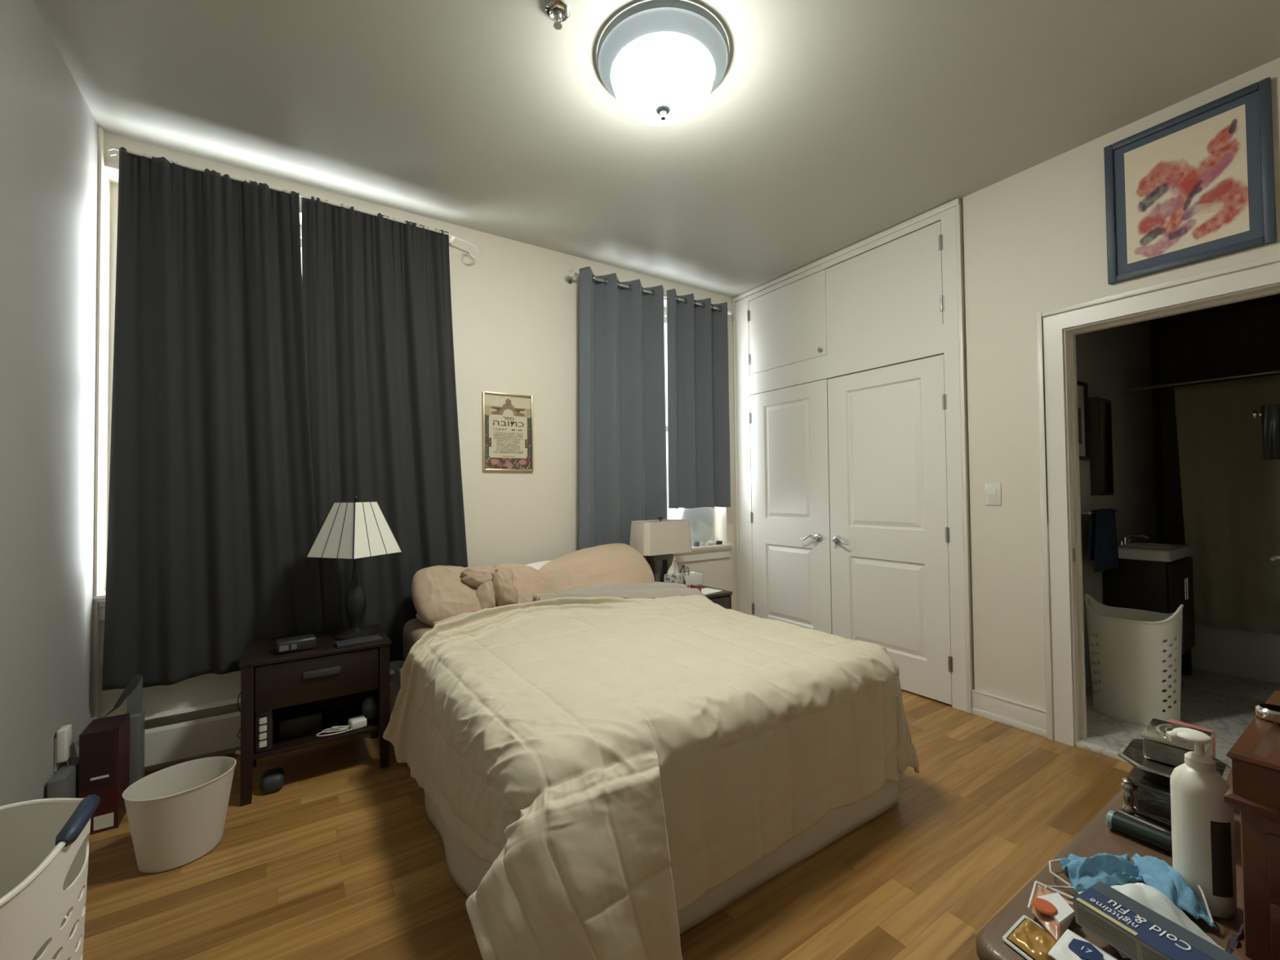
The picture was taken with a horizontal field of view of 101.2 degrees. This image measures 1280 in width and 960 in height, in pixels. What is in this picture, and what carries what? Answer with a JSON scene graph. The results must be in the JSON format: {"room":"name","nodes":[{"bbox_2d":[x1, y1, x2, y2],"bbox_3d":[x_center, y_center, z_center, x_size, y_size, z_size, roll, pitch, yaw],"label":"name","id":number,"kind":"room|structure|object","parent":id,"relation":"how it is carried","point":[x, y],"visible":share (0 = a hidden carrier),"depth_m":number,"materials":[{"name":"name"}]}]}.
{"room":"bedroom","nodes":[
{"label":"bedroom","id":0,"kind":"room"},
{"bbox_2d":[0,0,98,806],"bbox_3d":[-1.317,-0.168,0.580,0.120,2.909,4.153,0,-1,-34],"label":"wall","id":1,"kind":"structure","parent":0,"point":[49,131],"depth_m":1.83,"materials":[{"name":"beige paint"}]},
{"bbox_2d":[53,724,71,771],"bbox_3d":[-2.028,0.939,1.823,0.040,0.203,0.342,0,-2,-41],"label":"wall outlet","id":2,"kind":"object","parent":1,"relation":"attached to","point":[63,740],"visible":0.84,"depth_m":1.83,"materials":[{"name":"white plastic"}]},
{"bbox_2d":[53,737,63,771],"bbox_3d":[-2.155,1.005,1.951,0.006,0.120,0.080,0,-1,-34],"label":"outlet plate","id":3,"kind":"object","parent":2,"relation":"attached to","point":[58,762],"depth_m":1.92,"materials":[{"name":"white plastic"}]},
{"bbox_2d":[92,126,104,719],"bbox_3d":[-2.397,-0.119,2.326,0.014,2.908,0.044,0,-1,-34],"label":"window","id":4,"kind":"structure","parent":1,"relation":"attached to","point":[95,653],"depth_m":2.32,"materials":[{"name":"paint"}]},
{"bbox_2d":[98,132,737,772],"bbox_3d":[-0.784,-0.111,3.574,4.319,2.909,0.250,0,-1,-34],"label":"wall","id":5,"kind":"structure","parent":0,"point":[515,309],"depth_m":3.39,"materials":[{"name":"paint"}]},
{"bbox_2d":[93,182,302,621],"bbox_3d":[-1.856,-0.393,2.829,1.467,2.045,0.280,0,-1,-34],"label":"window","id":6,"kind":"structure","parent":5,"relation":"in","point":[100,599],"depth_m":2.50,"materials":[{"name":"glass"}]},
{"bbox_2d":[144,668,401,770],"bbox_3d":[-1.591,1.202,2.811,1.837,0.258,0.068,0,-1,-34],"label":"baseboard heater","id":7,"kind":"object","parent":5,"relation":"attached to","point":[182,735],"visible":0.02,"depth_m":2.46,"materials":[{"name":"white metal"}]},
{"bbox_2d":[106,146,482,258],"bbox_3d":[-1.676,-1.405,2.795,1.644,0.130,0.123,0,-1,-34],"label":"curtain rod","id":8,"kind":"object","parent":5,"relation":"attached to","point":[112,148],"visible":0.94,"depth_m":2.77,"materials":[{"name":"white metal"}]},
{"bbox_2d":[102,146,324,690],"bbox_3d":[-1.970,-0.271,2.501,0.819,2.385,0.066,0,-1,-34],"label":"curtain","id":9,"kind":"object","parent":8,"relation":"hanging from","point":[212,526],"visible":0.94,"depth_m":2.46,"materials":[{"name":"black fabric"}]},
{"bbox_2d":[301,195,467,662],"bbox_3d":[-1.363,-0.228,2.910,0.862,2.468,0.060,0,-1,-34],"label":"curtain","id":10,"kind":"object","parent":8,"relation":"hanging from","point":[377,297],"visible":0.82,"depth_m":2.88,"materials":[{"name":"black fabric"}]},
{"bbox_2d":[482,391,533,471],"bbox_3d":[-0.844,-0.306,3.376,0.330,0.496,0.021,0,-1,-34],"label":"framed document","id":11,"kind":"object","parent":5,"relation":"attached to","point":[507,418],"visible":1,"depth_m":3.37,"materials":[{"name":"beige paper"}]},
{"bbox_2d":[568,269,733,315],"bbox_3d":[0.121,-1.393,3.986,1.501,0.060,0.124,0,-1,-34],"label":"curtain rod","id":12,"kind":"object","parent":5,"relation":"attached to","point":[571,274],"visible":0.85,"depth_m":3.78,"materials":[{"name":"silver metal"}]},
{"bbox_2d":[578,266,667,582],"bbox_3d":[-0.112,-0.263,3.755,0.758,2.371,0.108,0,-1,-34],"label":"curtain","id":13,"kind":"object","parent":12,"relation":"hanging from","point":[623,459],"visible":0.77,"depth_m":3.76,"materials":[{"name":"grey fabric"}]},
{"bbox_2d":[666,288,730,508],"bbox_3d":[0.468,-0.613,4.149,0.638,1.666,0.096,0,-1,-34],"label":"curtain","id":14,"kind":"object","parent":12,"relation":"hanging from","point":[699,462],"visible":1,"depth_m":4.16,"materials":[{"name":"grey fabric"}]},
{"bbox_2d":[663,307,733,563],"bbox_3d":[0.145,-0.379,4.156,1.315,2.060,0.280,0,-1,-34],"label":"window","id":15,"kind":"structure","parent":5,"relation":"in","point":[714,551],"depth_m":4.25,"materials":[{"name":"white paint"}]},
{"bbox_2d":[691,541,699,546],"bbox_3d":[0.445,0.511,4.210,0.060,0.040,0.060,0,-1,-34],"label":"jar","id":16,"kind":"object","parent":15,"relation":"on","point":[695,544],"visible":1,"depth_m":4.18,"materials":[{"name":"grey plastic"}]},
{"bbox_2d":[680,506,714,544],"bbox_3d":[0.474,0.363,4.349,0.376,0.333,0.092,0,-1,-34],"label":"plastic bag","id":17,"kind":"object","parent":15,"relation":"on","point":[701,520],"visible":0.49,"depth_m":4.31,"materials":[{"name":"grey"}]},
{"bbox_2d":[716,537,733,572],"bbox_3d":[0.711,0.625,4.371,0.145,0.294,0.044,-1,-1,-3],"label":"blind cord","id":18,"kind":"object","parent":15,"relation":"hanging from","point":[717,538],"visible":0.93,"depth_m":4.37,"materials":[{"name":"white plastic"}]},
{"bbox_2d":[32,0,1279,297],"bbox_3d":[0.347,-1.664,1.876,4.319,0.100,4.403,0,-1,-34],"label":"ceiling","id":19,"kind":"structure","parent":0,"point":[828,126],"depth_m":2.23,"materials":[{"name":"paint"}]},
{"bbox_2d":[545,0,569,30],"bbox_3d":[-0.281,-1.581,1.800,0.084,0.056,0.084,0,-1,-34],"label":"sprinkler","id":20,"kind":"object","parent":19,"relation":"attached to","point":[558,5],"visible":1,"depth_m":1.79,"materials":[{"name":"silver metal"}]},
{"bbox_2d":[596,0,728,126],"bbox_3d":[0.087,-1.491,2.009,0.504,0.233,0.504,0,-1,-34],"label":"ceiling light","id":21,"kind":"object","parent":19,"relation":"attached to","point":[661,60],"visible":1,"depth_m":1.88,"materials":[{"name":"white glass"}]},
{"bbox_2d":[32,664,1279,959],"bbox_3d":[1.430,1.333,2.372,6.687,0.122,4.173,0,-1,-34],"label":"floor","id":22,"kind":"structure","parent":0,"point":[346,860],"depth_m":1.77,"materials":[{"name":"brown wood"}]},
{"bbox_2d":[0,794,100,959],"bbox_3d":[-1.268,0.974,0.962,0.379,0.640,0.477,0,-1,-34],"label":"laundry hamper","id":23,"kind":"object","parent":22,"relation":"on","point":[44,843],"visible":1,"depth_m":1.03,"materials":[{"name":"white plastic"}]},
{"bbox_2d":[46,756,79,798],"bbox_3d":[-2.107,1.192,1.930,0.047,0.265,0.200,0,-1,-34],"label":"flat box","id":24,"kind":"object","parent":22,"relation":"on","point":[64,783],"visible":0.33,"depth_m":1.89,"materials":[{"name":"grey plastic"}]},
{"bbox_2d":[78,712,130,835],"bbox_3d":[-2.080,1.138,2.046,0.108,0.376,0.167,0,-1,-34],"label":"carton","id":25,"kind":"object","parent":22,"relation":"on","point":[104,772],"visible":0.99,"depth_m":1.99,"materials":[{"name":"red cardboard"}]},
{"bbox_2d":[99,674,144,786],"bbox_3d":[-2.151,1.073,2.171,0.148,0.512,0.075,0,-1,-34],"label":"vacuum","id":26,"kind":"object","parent":22,"relation":"on","point":[134,689],"visible":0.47,"depth_m":2.17,"materials":[{"name":"grey plastic"}]},
{"bbox_2d":[122,756,236,873],"bbox_3d":[-1.621,1.184,1.862,0.302,0.266,0.266,0,-1,-34],"label":"trash can","id":27,"kind":"object","parent":22,"relation":"on","point":[176,814],"visible":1,"depth_m":1.80,"materials":[{"name":"beige plastic"}]},
{"bbox_2d":[260,767,284,793],"bbox_3d":[-1.578,1.290,2.260,0.085,0.070,0.110,0,-1,-34],"label":"speaker","id":28,"kind":"object","parent":22,"relation":"on","point":[272,780],"visible":1,"depth_m":2.23,"materials":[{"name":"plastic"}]},
{"bbox_2d":[239,623,391,806],"bbox_3d":[-1.499,1.041,2.450,0.565,0.575,0.404,0,-1,-34],"label":"nightstand","id":29,"kind":"object","parent":22,"relation":"on","point":[341,678],"depth_m":2.30,"materials":[{"name":"brown wood"}]},
{"bbox_2d":[259,716,266,724],"bbox_3d":[-1.572,1.004,2.195,0.026,0.024,0.005,0,-1,-34],"label":"socket","id":30,"kind":"object","parent":29,"relation":"attached to","point":[263,720],"depth_m":2.19,"materials":[{"name":"white plastic"}]},
{"bbox_2d":[259,724,266,732],"bbox_3d":[-1.572,1.036,2.194,0.026,0.024,0.005,0,-1,-34],"label":"socket","id":31,"kind":"object","parent":29,"relation":"attached to","point":[263,728],"depth_m":2.19,"materials":[{"name":"white plastic"}]},
{"bbox_2d":[259,732,266,739],"bbox_3d":[-1.571,1.068,2.193,0.026,0.024,0.005,0,-1,-34],"label":"socket","id":32,"kind":"object","parent":29,"relation":"attached to","point":[263,735],"depth_m":2.19,"materials":[{"name":"white plastic"}]},
{"bbox_2d":[259,740,266,747],"bbox_3d":[-1.571,1.100,2.193,0.026,0.024,0.005,0,-1,-34],"label":"socket","id":33,"kind":"object","parent":29,"relation":"attached to","point":[263,744],"depth_m":2.19,"materials":[{"name":"white plastic"}]},
{"bbox_2d":[258,711,268,716],"bbox_3d":[-1.570,0.975,2.197,0.033,0.015,0.003,0,-1,-34],"label":"switch","id":34,"kind":"object","parent":29,"relation":"attached to","point":[264,713],"depth_m":2.20,"materials":[{"name":"grey plastic"}]},
{"bbox_2d":[274,633,316,653],"bbox_3d":[-1.523,0.725,2.329,0.150,0.052,0.092,0,-2,-40],"label":"clock radio","id":35,"kind":"object","parent":29,"relation":"on","point":[295,643],"visible":1,"depth_m":2.30,"materials":[{"name":"black plastic"}]},
{"bbox_2d":[279,700,322,740],"bbox_3d":[-1.553,1.097,2.408,0.160,0.085,0.180,0,-1,-34],"label":"storage box","id":36,"kind":"object","parent":29,"relation":"on","point":[303,719],"visible":0.97,"depth_m":2.35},
{"bbox_2d":[253,702,379,759],"bbox_3d":[-1.498,1.150,2.449,0.529,0.020,0.366,0,-1,-34],"label":"shelf","id":37,"kind":"object","parent":29,"relation":"attached to","point":[337,714],"depth_m":2.39,"materials":[{"name":"brown wood"}]},
{"bbox_2d":[315,715,366,736],"bbox_3d":[-1.349,1.117,2.379,0.198,0.040,0.072,0,-2,-43],"label":"power adapter","id":38,"kind":"object","parent":29,"relation":"on","point":[359,722],"visible":1,"depth_m":2.39,"materials":[{"name":"white plastic"}]},
{"bbox_2d":[305,496,402,640],"bbox_3d":[-1.373,0.416,2.541,0.294,0.676,0.294,-1,-1,19],"label":"table lamp","id":39,"kind":"object","parent":29,"relation":"on","point":[354,531],"visible":0.98,"depth_m":2.48,"materials":[{"name":"white fabric"}]},
{"bbox_2d":[334,634,382,648],"bbox_3d":[-1.296,0.742,2.424,0.185,0.016,0.075,0,-2,-39],"label":"case","id":40,"kind":"object","parent":29,"relation":"on","point":[367,639],"visible":1,"depth_m":2.41,"materials":[{"name":"grey plastic"}]},
{"bbox_2d":[361,695,377,719],"bbox_3d":[-1.296,1.092,2.526,0.068,0.095,0.095,0,-1,-34],"label":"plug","id":41,"kind":"object","parent":29,"relation":"on","point":[370,704],"visible":0.91,"depth_m":2.52,"materials":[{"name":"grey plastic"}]},
{"bbox_2d":[391,617,898,933],"bbox_3d":[-0.149,1.021,2.466,1.607,0.585,1.910,0,-1,-34],"label":"bed","id":42,"kind":"object","parent":22,"relation":"on","point":[466,868],"visible":0.12,"depth_m":1.75,"materials":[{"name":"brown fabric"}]},
{"bbox_2d":[411,565,481,626],"bbox_3d":[-0.996,0.631,2.847,0.447,0.328,0.351,0,-1,-34],"label":"pillow","id":43,"kind":"object","parent":42,"relation":"on","point":[438,593],"visible":0.62,"depth_m":2.72,"materials":[{"name":"beige fabric"}]},
{"bbox_2d":[415,605,496,624],"bbox_3d":[-0.946,0.714,2.869,0.502,0.082,0.406,0,-1,-34],"label":"sheet","id":44,"kind":"object","parent":42,"relation":"on","point":[463,615],"visible":0.12,"depth_m":2.67,"materials":[{"name":"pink fabric"}]},
{"bbox_2d":[460,564,518,609],"bbox_3d":[-0.825,0.622,2.879,0.301,0.314,0.233,0,-1,-34],"label":"cloth","id":45,"kind":"object","parent":42,"relation":"on","point":[495,586],"visible":0.79,"depth_m":2.82,"materials":[{"name":"beige fabric"}]},
{"bbox_2d":[504,563,547,603],"bbox_3d":[-0.687,0.654,3.077,0.418,0.315,0.336,0,-1,-34],"label":"pillow","id":46,"kind":"object","parent":42,"relation":"on","point":[528,580],"visible":0.4,"depth_m":3.03,"materials":[{"name":"beige fabric"}]},
{"bbox_2d":[524,560,551,569],"bbox_3d":[-0.584,0.632,3.228,0.403,0.249,0.222,0,-1,-34],"label":"pillow","id":47,"kind":"object","parent":42,"relation":"on","point":[537,566],"visible":0.06,"depth_m":3.25,"materials":[{"name":"white fabric"}]},
{"bbox_2d":[538,542,654,592],"bbox_3d":[-0.293,0.639,3.269,0.777,0.444,0.432,0,-1,-34],"label":"pillow","id":48,"kind":"object","parent":42,"relation":"on","point":[610,563],"visible":0.56,"depth_m":3.23,"materials":[{"name":"beige fabric"}]},
{"bbox_2d":[533,581,706,601],"bbox_3d":[-0.079,0.733,3.139,1.113,0.233,0.432,0,-1,-15],"label":"sheet","id":49,"kind":"object","parent":42,"relation":"on","point":[656,589],"visible":0.62,"depth_m":3.05,"materials":[{"name":"beige fabric"}]},
{"bbox_2d":[382,595,919,959],"bbox_3d":[-0.014,0.960,2.224,1.848,0.689,1.782,0,-1,-34],"label":"comforter","id":50,"kind":"object","parent":42,"relation":"on","point":[614,763],"visible":1,"depth_m":1.60,"materials":[{"name":"beige fabric"}]},
{"bbox_2d":[697,585,732,608],"bbox_3d":[0.324,1.042,3.609,0.397,0.580,0.527,0,-1,-34],"label":"nightstand","id":51,"kind":"object","parent":22,"relation":"on","point":[723,598],"visible":0.08,"depth_m":3.49,"materials":[{"name":"brown wood"}]},
{"bbox_2d":[629,516,692,582],"bbox_3d":[0.146,0.506,3.666,0.417,0.498,0.247,0,-1,-34],"label":"table lamp","id":52,"kind":"object","parent":51,"relation":"on","point":[657,540],"visible":0.77,"depth_m":3.58,"materials":[{"name":"beige fabric"}]},
{"bbox_2d":[664,556,683,583],"bbox_3d":[0.229,0.635,3.568,0.100,0.235,0.100,-1,-1,28],"label":"tissue box","id":53,"kind":"object","parent":51,"relation":"on","point":[673,575],"visible":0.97,"depth_m":3.54,"materials":[{"name":"white cardboard"}]},
{"bbox_2d":[684,572,703,586],"bbox_3d":[0.325,0.713,3.731,0.224,0.085,0.120,0,-1,-28],"label":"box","id":54,"kind":"object","parent":51,"relation":"on","point":[697,580],"visible":0.45,"depth_m":3.70,"materials":[{"name":"cardboard"}]},
{"bbox_2d":[701,587,722,594],"bbox_3d":[0.445,0.748,3.540,0.180,0.003,0.140,0,-2,-42],"label":"paper sheet","id":55,"kind":"object","parent":51,"relation":"on","point":[705,591],"visible":0.71,"depth_m":3.54,"materials":[{"name":"white paper"}]},
{"bbox_2d":[733,198,974,713],"bbox_3d":[1.322,-0.130,3.718,0.108,2.904,1.834,0,-1,-34],"label":"closet","id":56,"kind":"object","parent":22,"relation":"on","point":[853,507],"visible":0.97,"depth_m":3.48,"materials":[{"name":"white paint"}]},
{"bbox_2d":[975,768,1244,959],"bbox_3d":[0.927,0.907,0.643,0.860,0.714,0.609,0,-1,-34],"label":"table","id":57,"kind":"object","parent":22,"relation":"on","point":[1096,837],"depth_m":0.74,"materials":[{"name":"red wood"}]},
{"bbox_2d":[1001,915,1057,959],"bbox_3d":[0.482,0.562,0.642,0.075,0.011,0.053,0,-1,-34],"label":"sachet","id":58,"kind":"object","parent":57,"relation":"on","point":[1033,939],"visible":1,"depth_m":0.64,"materials":[{"name":"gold metal"}]},
{"bbox_2d":[1026,880,1075,941],"bbox_3d":[0.528,0.552,0.681,0.098,0.015,0.050,0,-2,-41],"label":"sachet","id":59,"kind":"object","parent":57,"relation":"on","point":[1052,910],"visible":0.93,"depth_m":0.67,"materials":[{"name":"plastic"}]},
{"bbox_2d":[1048,928,1118,959],"bbox_3d":[0.512,0.551,0.602,0.078,0.009,0.062,0,-1,-34],"label":"sachet","id":60,"kind":"object","parent":57,"relation":"on","point":[1070,946],"visible":1,"depth_m":0.61,"materials":[{"name":"paper"}]},
{"bbox_2d":[1048,852,1143,891],"bbox_3d":[0.656,0.547,0.754,0.142,0.037,0.061,0,-1,-10],"label":"face mask","id":61,"kind":"object","parent":57,"relation":"on","point":[1110,869],"visible":0.94,"depth_m":0.74,"materials":[{"name":"blue fabric"}]},
{"bbox_2d":[1044,882,1225,959],"bbox_3d":[0.617,0.543,0.667,0.167,0.043,0.121,-1,-1,4],"label":"face mask","id":62,"kind":"object","parent":57,"relation":"on","point":[1148,896],"visible":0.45,"depth_m":0.66,"materials":[{"name":"white fabric"}]},
{"bbox_2d":[1072,880,1240,959],"bbox_3d":[0.587,0.523,0.588,0.059,0.040,0.151,0,-1,-21],"label":"carton","id":63,"kind":"object","parent":62,"relation":"on","point":[1128,926],"visible":1,"depth_m":0.60,"materials":[{"name":"cardboard"}]},
{"bbox_2d":[1077,906,1164,959],"bbox_3d":[0.561,0.527,0.577,0.003,0.024,0.142,0,-1,-21],"label":"print","id":64,"kind":"object","parent":63,"relation":"on","point":[1137,940],"depth_m":0.60},
{"bbox_2d":[1105,809,1172,853],"bbox_3d":[0.794,0.555,0.825,0.030,0.028,0.093,0,-1,-34],"label":"tube","id":65,"kind":"object","parent":57,"relation":"on","point":[1158,838],"visible":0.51,"depth_m":0.82,"materials":[{"name":"plastic"}]},
{"bbox_2d":[1120,767,1171,826],"bbox_3d":[0.895,0.535,0.882,0.132,0.067,0.112,0,-2,-38],"label":"silver casket","id":66,"kind":"object","parent":57,"relation":"on","point":[1144,797],"visible":0.27,"depth_m":0.87,"materials":[{"name":"silver metal"}]},
{"bbox_2d":[1117,738,1231,787],"bbox_3d":[0.895,0.485,0.883,0.148,0.033,0.130,0,-1,-34],"label":"dish","id":67,"kind":"object","parent":66,"relation":"on","point":[1157,772],"visible":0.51,"depth_m":0.87,"materials":[{"name":"metal"}]},
{"bbox_2d":[1128,762,1170,787],"bbox_3d":[0.895,0.488,0.883,0.144,0.028,0.126,0,-1,-34],"label":"bowl","id":68,"kind":"object","parent":67,"relation":"on","point":[1159,773],"depth_m":0.86,"materials":[{"name":"metal"}]},
{"bbox_2d":[1140,718,1213,766],"bbox_3d":[0.910,0.446,0.890,0.104,0.045,0.076,0,-2,-38],"label":"trinket box","id":69,"kind":"object","parent":67,"relation":"on","point":[1157,746],"visible":0.52,"depth_m":0.88,"materials":[{"name":"metal"}]},
{"bbox_2d":[1131,853,1217,928],"bbox_3d":[0.720,0.543,0.719,0.058,0.037,0.118,-1,-1,28],"label":"face mask","id":70,"kind":"object","parent":57,"relation":"on","point":[1156,873],"visible":0.86,"depth_m":0.70,"materials":[{"name":"blue fabric"}]},
{"bbox_2d":[1165,719,1215,758],"bbox_3d":[1.009,0.517,0.979,0.095,0.105,0.062,0,-1,-26],"label":"carton","id":71,"kind":"object","parent":57,"relation":"on","point":[1173,721],"visible":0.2,"depth_m":0.98,"materials":[{"name":"cardboard"}]},
{"bbox_2d":[1165,727,1236,918],"bbox_3d":[0.754,0.453,0.706,0.058,0.228,0.059,0,-1,-34],"label":"lotion bottle","id":72,"kind":"object","parent":57,"relation":"on","point":[1203,836],"visible":0.96,"depth_m":0.69,"materials":[{"name":"beige plastic"}]},
{"bbox_2d":[1225,922,1244,954],"bbox_3d":[0.706,0.546,0.617,0.125,0.036,0.030,0,-1,-34],"label":"wrap","id":73,"kind":"object","parent":57,"relation":"on","point":[1233,940],"visible":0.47,"depth_m":0.61,"materials":[{"name":"plastic"}]},
{"bbox_2d":[1223,689,1279,959],"bbox_3d":[0.869,0.435,0.576,0.342,0.256,0.260,0,-1,-34],"label":"chest","id":74,"kind":"object","parent":57,"relation":"on","point":[1254,791],"visible":0.95,"depth_m":0.58,"materials":[{"name":"brown wood"}]},
{"bbox_2d":[1255,703,1279,724],"bbox_3d":[0.845,0.304,0.666,0.064,0.021,0.082,0,-1,-34],"label":"wristwatch","id":75,"kind":"object","parent":74,"relation":"on","point":[1265,711],"visible":1,"depth_m":0.68,"materials":[{"name":"silver metal"}]},
{"bbox_2d":[1084,593,1183,724],"bbox_3d":[2.690,0.958,2.869,0.357,0.621,0.398,0,-2,-37],"label":"laundry hamper","id":76,"kind":"object","parent":22,"relation":"on","point":[1132,652],"visible":0.99,"depth_m":2.75,"materials":[{"name":"white plastic"}]},
{"bbox_2d":[1102,533,1195,675],"bbox_3d":[3.307,0.813,3.404,0.560,0.921,0.337,0,-1,-34],"label":"bathroom vanity","id":77,"kind":"object","parent":22,"relation":"on","point":[1156,577],"visible":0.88,"depth_m":3.27,"materials":[{"name":"brown wood"}]},
{"bbox_2d":[1118,533,1149,545],"bbox_3d":[3.264,0.392,3.471,0.180,0.077,0.145,0,-1,-34],"label":"faucet","id":78,"kind":"object","parent":77,"relation":"on","point":[1125,540],"depth_m":3.48,"materials":[{"name":"silver metal"}]},
{"bbox_2d":[1117,541,1193,562],"bbox_3d":[3.299,0.458,3.418,0.560,0.076,0.322,0,-1,-34],"label":"basin","id":79,"kind":"object","parent":77,"relation":"in","point":[1128,551],"depth_m":3.28,"materials":[{"name":"ceramic"}]},
{"bbox_2d":[1191,622,1279,684],"bbox_3d":[4.356,1.056,3.305,0.760,0.408,1.640,0,-1,-34],"label":"bathtub","id":80,"kind":"object","parent":22,"relation":"on","point":[1255,655],"visible":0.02,"depth_m":3.39,"materials":[{"name":"ceramic"}]},
{"bbox_2d":[1075,320,1164,688],"bbox_3d":[3.127,0.026,3.574,2.538,2.550,0.102,0,-1,-34],"label":"wall","id":81,"kind":"structure","parent":0,"point":[1113,361],"depth_m":3.76,"materials":[{"name":"paint"}]},
{"bbox_2d":[1076,380,1089,460],"bbox_3d":[2.672,-0.362,3.209,0.280,0.480,0.024,0,-1,-34],"label":"framed picture","id":82,"kind":"object","parent":81,"relation":"attached to","point":[1082,387],"visible":0.45,"depth_m":3.26,"materials":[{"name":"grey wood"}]},
{"bbox_2d":[1076,385,1085,456],"bbox_3d":[2.669,-0.362,3.214,0.260,0.460,0.007,0,-1,-34],"label":"print","id":83,"kind":"object","parent":82,"relation":"attached to","point":[1081,389],"depth_m":3.25,"materials":[{"name":"grey paper"}]},
{"bbox_2d":[1080,507,1117,514],"bbox_3d":[2.832,0.198,3.264,0.506,0.035,0.082,0,-1,-34],"label":"towel rail","id":84,"kind":"object","parent":81,"relation":"attached to","point":[1115,510],"visible":0.38,"depth_m":3.12,"materials":[{"name":"silver metal"}]},
{"bbox_2d":[1087,508,1119,573],"bbox_3d":[2.848,0.364,3.230,0.442,0.367,0.050,0,-1,-34],"label":"towel","id":85,"kind":"object","parent":84,"relation":"hanging from","point":[1103,548],"visible":1,"depth_m":3.18,"materials":[{"name":"fabric"}]},
{"bbox_2d":[1088,396,1113,495],"bbox_3d":[2.969,-0.212,3.385,0.250,0.620,0.052,0,-1,-34],"label":"medicine cabinet","id":86,"kind":"object","parent":81,"relation":"attached to","point":[1099,408],"visible":0.97,"depth_m":3.33,"materials":[{"name":"grey plastic"}]},
{"bbox_2d":[1098,400,1113,492],"bbox_3d":[2.983,-0.212,3.364,0.210,0.580,0.003,0,-1,-34],"label":"mirror","id":87,"kind":"object","parent":86,"relation":"attached to","point":[1105,446],"depth_m":3.35,"materials":[{"name":"mirror"}]},
{"bbox_2d":[1128,368,1279,391],"bbox_3d":[4.067,-0.672,2.989,0.024,0.024,1.946,0,-1,-34],"label":"shower rod","id":88,"kind":"object","parent":81,"relation":"attached to","point":[1273,371],"visible":1,"depth_m":3.47,"materials":[{"name":"metal"}]},
{"bbox_2d":[1173,374,1279,635],"bbox_3d":[4.087,0.142,2.928,0.048,1.590,1.566,0,-1,-34],"label":"shower curtain","id":89,"kind":"object","parent":88,"relation":"hanging from","point":[1230,494],"visible":0.94,"depth_m":3.38,"materials":[{"name":"beige fabric"}]},
{"bbox_2d":[962,57,1279,710],"bbox_3d":[2.036,-0.158,2.804,0.130,2.909,4.153,0,-1,-34],"label":"wall","id":90,"kind":"structure","parent":0,"point":[1035,239],"depth_m":2.75,"materials":[{"name":"paint"}]},
{"bbox_2d":[984,483,1001,505],"bbox_3d":[1.916,0.077,2.856,0.012,0.120,0.078,0,-1,-34],"label":"light switch","id":91,"kind":"object","parent":90,"relation":"attached to","point":[993,491],"visible":1,"depth_m":2.85,"materials":[{"name":"white plastic"}]},
{"bbox_2d":[971,688,1046,737],"bbox_3d":[1.950,1.232,2.790,0.024,0.132,0.354,0,-1,-34],"label":"baseboard","id":92,"kind":"structure","parent":90,"relation":"attached to","point":[1024,717],"depth_m":2.77,"materials":[{"name":"white paint"}]},
{"bbox_2d":[1072,547,1075,561],"bbox_3d":[2.134,0.368,2.586,0.030,0.065,0.002,0,-1,-34],"label":"strike plate","id":93,"kind":"object","parent":90,"relation":"attached to","point":[1073,549],"visible":1,"depth_m":2.58,"materials":[{"name":"metal"}]},
{"bbox_2d":[1075,733,1128,763],"bbox_3d":[2.386,1.270,2.265,0.147,0.024,0.775,0,-1,-34],"label":"threshold","id":94,"kind":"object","parent":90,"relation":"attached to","point":[1091,743],"depth_m":2.50,"materials":[{"name":"stone"}]},
{"bbox_2d":[1035,253,1279,746],"bbox_3d":[2.365,0.211,2.281,0.168,2.141,0.997,0,-1,-34],"label":"trim","id":95,"kind":"structure","parent":90,"relation":"attached to","point":[1057,329],"depth_m":2.59,"materials":[{"name":"white paint"}]},
{"bbox_2d":[1103,76,1276,284],"bbox_3d":[2.316,-1.237,2.246,0.025,0.643,0.501,0,-1,-34],"label":"picture","id":96,"kind":"object","parent":90,"relation":"attached to","point":[1197,184],"visible":1,"depth_m":2.21,"materials":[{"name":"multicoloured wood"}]},
{"bbox_2d":[1124,104,1249,263],"bbox_3d":[2.316,-1.242,2.246,0.001,0.510,0.366,0,-1,-34],"label":"print","id":97,"kind":"object","parent":96,"relation":"attached to","point":[1188,187],"depth_m":2.23},
{"bbox_2d":[1270,555,1279,560],"bbox_3d":[2.868,0.250,2.295,0.115,1.994,0.700,-2,-2,44],"label":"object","id":98,"kind":"structure","parent":90,"relation":"in","point":[1273,557],"depth_m":2.49,"materials":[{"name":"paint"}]},
{"bbox_2d":[1249,404,1279,459],"bbox_3d":[3.036,-0.230,2.527,0.118,0.260,0.147,-1,-1,20],"label":"wall lamp","id":99,"kind":"object","parent":98,"relation":"hanging from","point":[1270,414],"visible":1,"depth_m":2.49,"materials":[{"name":"metal"}]},
{"bbox_2d":[1147,293,1279,325],"bbox_3d":[3.678,-1.313,2.748,2.538,0.080,1.950,0,-1,-34],"label":"ceiling","id":100,"kind":"structure","parent":0,"point":[1273,299],"depth_m":3.88,"materials":[{"name":"paint"}]},
{"bbox_2d":[1158,302,1279,544],"bbox_3d":[4.764,0.006,3.492,0.100,2.550,2.050,0,-1,-34],"label":"wall","id":101,"kind":"structure","parent":0,"point":[1247,340],"depth_m":4.06,"materials":[{"name":"black paint"}]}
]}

